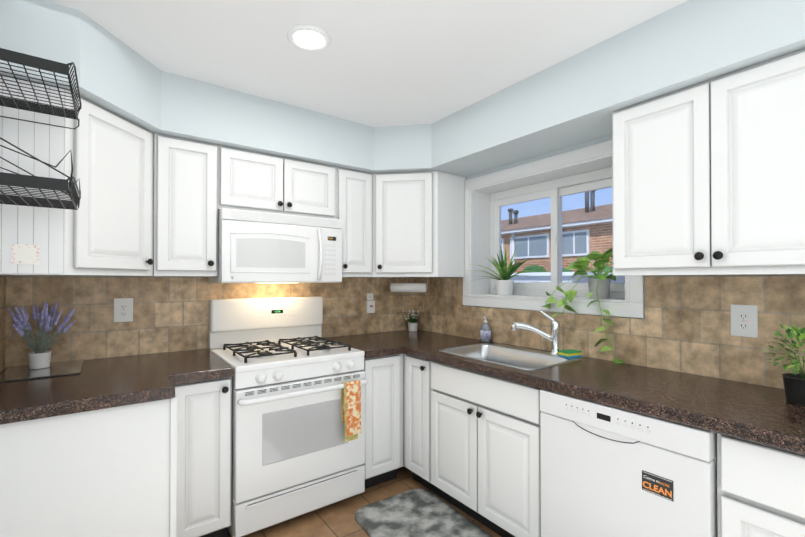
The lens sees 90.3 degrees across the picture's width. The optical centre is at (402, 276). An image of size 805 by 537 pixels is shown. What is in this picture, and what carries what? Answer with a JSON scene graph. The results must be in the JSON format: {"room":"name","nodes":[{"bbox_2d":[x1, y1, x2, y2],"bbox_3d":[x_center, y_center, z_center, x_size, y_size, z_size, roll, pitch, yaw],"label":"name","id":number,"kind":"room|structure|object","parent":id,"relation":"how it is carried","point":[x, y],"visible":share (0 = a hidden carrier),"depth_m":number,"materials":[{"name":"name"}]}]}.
{"room":"kitchen","nodes":[
{"label":"kitchen","id":0,"kind":"room"},
{"bbox_2d":[228,466,500,536],"bbox_3d":[0.329,1.411,1.042,3.220,0.100,4.900,0,-1,-36],"label":"floor","id":1,"kind":"structure","parent":0,"point":[336,519],"depth_m":2.27,"materials":[{"name":"tile"}]},
{"bbox_2d":[0,377,231,536],"bbox_3d":[-1.351,0.934,1.915,0.919,0.864,0.904,0,-1,-36],"label":"base cabinet","id":2,"kind":"object","parent":1,"relation":"on","point":[160,468],"visible":0.88,"depth_m":1.56,"materials":[{"name":"white wood"}]},
{"bbox_2d":[0,370,179,424],"bbox_3d":[-1.246,0.474,1.535,0.633,0.048,0.210,0,-1,-36],"label":"countertop","id":3,"kind":"structure","parent":2,"relation":"on","point":[37,402],"depth_m":1.54,"materials":[{"name":"stone"}]},
{"bbox_2d":[0,349,233,389],"bbox_3d":[-1.411,0.477,2.000,0.919,0.048,0.683,0,-1,-36],"label":"countertop","id":4,"kind":"structure","parent":2,"relation":"on","point":[197,365],"depth_m":1.97,"materials":[{"name":"stone"}]},
{"bbox_2d":[0,359,83,381],"bbox_3d":[-1.723,0.448,1.923,0.290,0.006,0.380,0,-1,-36],"label":"board","id":5,"kind":"object","parent":4,"relation":"on","point":[25,372],"visible":0.94,"depth_m":1.88,"materials":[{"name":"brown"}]},
{"bbox_2d":[8,301,74,368],"bbox_3d":[-1.769,0.281,1.970,0.247,0.325,0.248,0,-1,-36],"label":"plant","id":6,"kind":"object","parent":5,"relation":"on","point":[40,358],"visible":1,"depth_m":1.94,"materials":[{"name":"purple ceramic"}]},
{"bbox_2d":[208,296,367,536],"bbox_3d":[-0.712,0.757,2.470,0.756,1.227,0.745,0,-1,-36],"label":"stove","id":7,"kind":"object","parent":1,"relation":"on","point":[294,454],"visible":0.98,"depth_m":2.23,"materials":[{"name":"white metal"}]},
{"bbox_2d":[341,380,360,441],"bbox_3d":[-0.298,0.777,2.329,0.107,0.332,0.046,0,-1,-36],"label":"hanging towel","id":8,"kind":"object","parent":7,"relation":"hanging from","point":[351,405],"visible":0.92,"depth_m":2.31,"materials":[{"name":"orange fabric"}]},
{"bbox_2d":[361,354,402,488],"bbox_3d":[-0.307,0.941,2.833,0.319,0.864,0.662,0,-1,-36],"label":"base cabinet","id":9,"kind":"object","parent":1,"relation":"on","point":[383,421],"visible":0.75,"depth_m":2.57,"materials":[{"name":"white wood"}]},
{"bbox_2d":[325,334,403,358],"bbox_3d":[-0.317,0.483,2.804,0.265,0.048,0.683,0,-1,-36],"label":"countertop","id":10,"kind":"structure","parent":9,"relation":"on","point":[372,347],"depth_m":2.70,"materials":[{"name":"stone"}]},
{"bbox_2d":[368,330,804,454],"bbox_3d":[0.915,0.476,1.906,0.636,0.048,3.588,0,-1,-36],"label":"countertop","id":11,"kind":"structure","parent":9,"relation":"on","point":[768,416],"depth_m":1.59,"materials":[{"name":"stone"}]},
{"bbox_2d":[404,310,420,330],"bbox_3d":[0.092,0.373,3.412,0.164,0.178,0.172,0,-1,-36],"label":"potted plant","id":12,"kind":"object","parent":11,"relation":"on","point":[412,323],"visible":1,"depth_m":3.38,"materials":[{"name":"white ceramic"}]},
{"bbox_2d":[480,316,490,341],"bbox_3d":[0.586,0.367,2.827,0.068,0.180,0.084,0,-1,-36],"label":"soap bottle","id":13,"kind":"object","parent":11,"relation":"on","point":[485,331],"visible":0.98,"depth_m":2.80,"materials":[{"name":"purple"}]},
{"bbox_2d":[438,343,582,370],"bbox_3d":[0.608,0.547,2.339,0.498,0.192,0.688,0,-1,-36],"label":"sink","id":14,"kind":"object","parent":11,"relation":"in","point":[519,357],"visible":0.38,"depth_m":2.48,"materials":[{"name":"silver metal"}]},
{"bbox_2d":[558,349,581,357],"bbox_3d":[0.940,0.433,2.249,0.110,0.032,0.070,0,0,-26],"label":"sponge","id":15,"kind":"object","parent":14,"relation":"on","point":[570,353],"visible":1,"depth_m":2.23,"materials":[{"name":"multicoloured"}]},
{"bbox_2d":[511,310,559,354],"bbox_3d":[0.781,0.322,2.346,0.278,0.256,0.062,0,0,13],"label":"faucet","id":16,"kind":"object","parent":11,"relation":"on","point":[553,337],"visible":0.94,"depth_m":2.32,"materials":[{"name":"silver metal"}]},
{"bbox_2d":[761,324,804,404],"bbox_3d":[1.431,0.308,1.425,0.255,0.279,0.241,0,-1,-36],"label":"boxwood plant","id":17,"kind":"object","parent":11,"relation":"on","point":[794,384],"visible":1,"depth_m":1.42,"materials":[{"name":"green plant"}]},
{"bbox_2d":[403,354,440,496],"bbox_3d":[0.124,0.942,2.985,0.648,0.864,0.927,0,-1,-36],"label":"base cabinet","id":18,"kind":"object","parent":1,"relation":"on","point":[417,388],"visible":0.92,"depth_m":2.54,"materials":[{"name":"white wood"}]},
{"bbox_2d":[355,489,492,536],"bbox_3d":[0.391,1.357,1.733,0.530,0.015,1.750,0,0,-33],"label":"rug","id":19,"kind":"object","parent":1,"relation":"on","point":[418,513],"visible":0.9,"depth_m":2.24,"materials":[{"name":"grey fabric"}]},
{"bbox_2d":[431,361,541,536],"bbox_3d":[0.631,0.937,2.295,0.648,0.864,0.781,0,-1,-36],"label":"base cabinet","id":20,"kind":"object","parent":1,"relation":"on","point":[485,453],"visible":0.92,"depth_m":2.07,"materials":[{"name":"white wood"}]},
{"bbox_2d":[540,389,717,536],"bbox_3d":[1.048,0.934,1.717,0.626,0.859,0.628,0,-1,-36],"label":"dishwasher","id":21,"kind":"object","parent":1,"relation":"on","point":[608,471],"visible":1,"depth_m":1.50,"materials":[{"name":"white plastic"}]},
{"bbox_2d":[717,433,804,536],"bbox_3d":[1.508,0.928,1.102,0.648,0.864,0.894,0,-1,-36],"label":"base cabinet","id":22,"kind":"object","parent":1,"relation":"on","point":[760,490],"visible":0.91,"depth_m":1.21,"materials":[{"name":"white wood"}]},
{"bbox_2d":[47,0,687,126],"bbox_3d":[0.329,-1.134,1.060,3.220,0.100,4.900,0,-1,-36],"label":"ceiling","id":23,"kind":"structure","parent":0,"point":[380,63],"depth_m":1.85,"materials":[{"name":"white paint"}]},
{"bbox_2d":[287,25,330,50],"bbox_3d":[-0.422,-1.073,1.811,0.194,0.010,0.194,0,-1,-36],"label":"recessed light","id":24,"kind":"object","parent":23,"relation":"in","point":[309,37],"visible":1,"depth_m":1.80,"materials":[{"name":"white paint"}]},
{"bbox_2d":[0,0,804,318],"bbox_3d":[0.329,0.139,1.051,3.220,2.445,4.900,0,-1,-36],"label":"wall","id":25,"kind":"structure","parent":0,"point":[570,104],"depth_m":1.97,"materials":[{"name":"blue paint"}]},
{"bbox_2d":[0,276,5,372],"bbox_3d":[-1.755,0.241,1.683,0.008,0.489,0.788,0,-1,-36],"label":"backsplash","id":26,"kind":"structure","parent":25,"relation":"attached to","point":[2,317],"depth_m":1.95,"materials":[{"name":"tile"}]},
{"bbox_2d":[0,48,81,209],"bbox_3d":[-1.300,-0.467,1.344,0.331,0.500,0.449,0,-1,-36],"label":"wire shelf rack","id":27,"kind":"object","parent":25,"relation":"attached to","point":[16,180],"visible":1,"depth_m":1.32,"materials":[{"name":"black metal"}]},
{"bbox_2d":[0,76,153,275],"bbox_3d":[-1.550,-0.386,1.922,0.615,0.762,0.672,0,-1,-36],"label":"upper cabinet","id":28,"kind":"object","parent":25,"relation":"attached to","point":[108,227],"depth_m":1.70,"materials":[{"name":"white wood"}]},
{"bbox_2d":[11,244,38,264],"bbox_3d":[-1.468,-0.086,1.560,0.079,0.078,0.001,0,-1,-36],"label":"note card","id":29,"kind":"object","parent":28,"relation":"attached to","point":[24,253],"visible":1,"depth_m":1.56,"materials":[{"name":"white paper"}]},
{"bbox_2d":[153,133,220,275],"bbox_3d":[-1.279,-0.383,2.339,0.314,0.762,0.322,0,-1,-36],"label":"upper cabinet","id":30,"kind":"object","parent":25,"relation":"attached to","point":[198,185],"depth_m":2.21,"materials":[{"name":"white wood"}]},
{"bbox_2d":[5,276,414,367],"bbox_3d":[-0.941,0.249,2.777,2.616,0.489,0.008,0,-1,-36],"label":"backsplash","id":31,"kind":"structure","parent":25,"relation":"attached to","point":[170,314],"depth_m":2.38,"materials":[{"name":"tile"}]},
{"bbox_2d":[114,298,132,321],"bbox_3d":[-1.593,0.192,2.287,0.090,0.135,0.009,0,-1,-36],"label":"electrical outlet","id":32,"kind":"object","parent":31,"relation":"attached to","point":[123,309],"visible":1,"depth_m":2.28,"materials":[{"name":"white plastic"}]},
{"bbox_2d":[366,293,374,312],"bbox_3d":[-0.259,0.217,3.259,0.072,0.160,0.022,0,-1,-36],"label":"electrical outlet","id":33,"kind":"object","parent":31,"relation":"attached to","point":[370,306],"visible":1,"depth_m":3.25,"materials":[{"name":"white plastic"}]},
{"bbox_2d":[221,145,340,219],"bbox_3d":[-0.845,-0.575,2.660,0.760,0.373,0.322,0,-1,-36],"label":"upper cabinet","id":34,"kind":"object","parent":25,"relation":"attached to","point":[250,180],"depth_m":2.51,"materials":[{"name":"white wood"}]},
{"bbox_2d":[208,208,341,282],"bbox_3d":[-0.805,-0.171,2.602,0.754,0.428,0.434,0,-1,-36],"label":"over-the-range microwave","id":35,"kind":"object","parent":34,"relation":"attached to","point":[259,247],"visible":0.96,"depth_m":2.42,"materials":[{"name":"white plastic"}]},
{"bbox_2d":[341,167,371,276],"bbox_3d":[-0.424,-0.378,2.967,0.280,0.762,0.322,0,-1,-36],"label":"upper cabinet","id":36,"kind":"object","parent":25,"relation":"attached to","point":[356,186],"depth_m":2.84,"materials":[{"name":"white wood"}]},
{"bbox_2d":[371,171,466,276],"bbox_3d":[0.042,-0.377,3.112,0.641,0.762,0.641,0,-1,-36],"label":"upper cabinet","id":37,"kind":"object","parent":25,"relation":"attached to","point":[418,223],"visible":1,"depth_m":2.90,"materials":[{"name":"white wood"}]},
{"bbox_2d":[389,277,428,291],"bbox_3d":[0.047,0.065,3.140,0.310,0.118,0.072,0,0,9],"label":"paper towel holder","id":38,"kind":"object","parent":37,"relation":"attached to","point":[408,287],"visible":1,"depth_m":3.11,"materials":[{"name":"white paper"}]},
{"bbox_2d":[463,140,643,317],"bbox_3d":[0.948,-0.258,2.624,0.286,0.949,1.277,0,-1,-36],"label":"window","id":39,"kind":"structure","parent":25,"relation":"in","point":[553,229],"depth_m":2.67,"materials":[{"name":"white"}]},
{"bbox_2d":[460,244,533,294],"bbox_3d":[0.742,-0.056,2.860,0.506,0.373,0.556,0,-1,-36],"label":"potted plant","id":40,"kind":"object","parent":39,"relation":"on","point":[504,284],"visible":0.96,"depth_m":2.82,"materials":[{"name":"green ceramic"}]},
{"bbox_2d":[541,248,623,363],"bbox_3d":[1.093,0.168,2.326,0.367,0.664,0.484,0,-1,-36],"label":"pothos","id":41,"kind":"object","parent":39,"relation":"on","point":[598,285],"visible":1,"depth_m":2.27,"materials":[{"name":"green plant"}]},
{"bbox_2d":[415,275,804,388],"bbox_3d":[1.176,0.244,2.100,0.008,0.489,3.588,0,-1,-36],"label":"backsplash","id":42,"kind":"structure","parent":25,"relation":"attached to","point":[684,326],"depth_m":1.91,"materials":[{"name":"tile"}]},
{"bbox_2d":[731,304,757,337],"bbox_3d":[1.454,0.189,1.706,0.009,0.135,0.090,0,-1,-36],"label":"outlet","id":43,"kind":"object","parent":42,"relation":"attached to","point":[744,320],"visible":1,"depth_m":1.70,"materials":[{"name":"white plastic"}]},
{"bbox_2d":[612,48,804,275],"bbox_3d":[1.306,-0.388,1.635,0.354,0.762,0.762,0,-1,-36],"label":"upper cabinet","id":44,"kind":"object","parent":25,"relation":"attached to","point":[708,177],"visible":1,"depth_m":1.53,"materials":[{"name":"white wood"}]}
]}

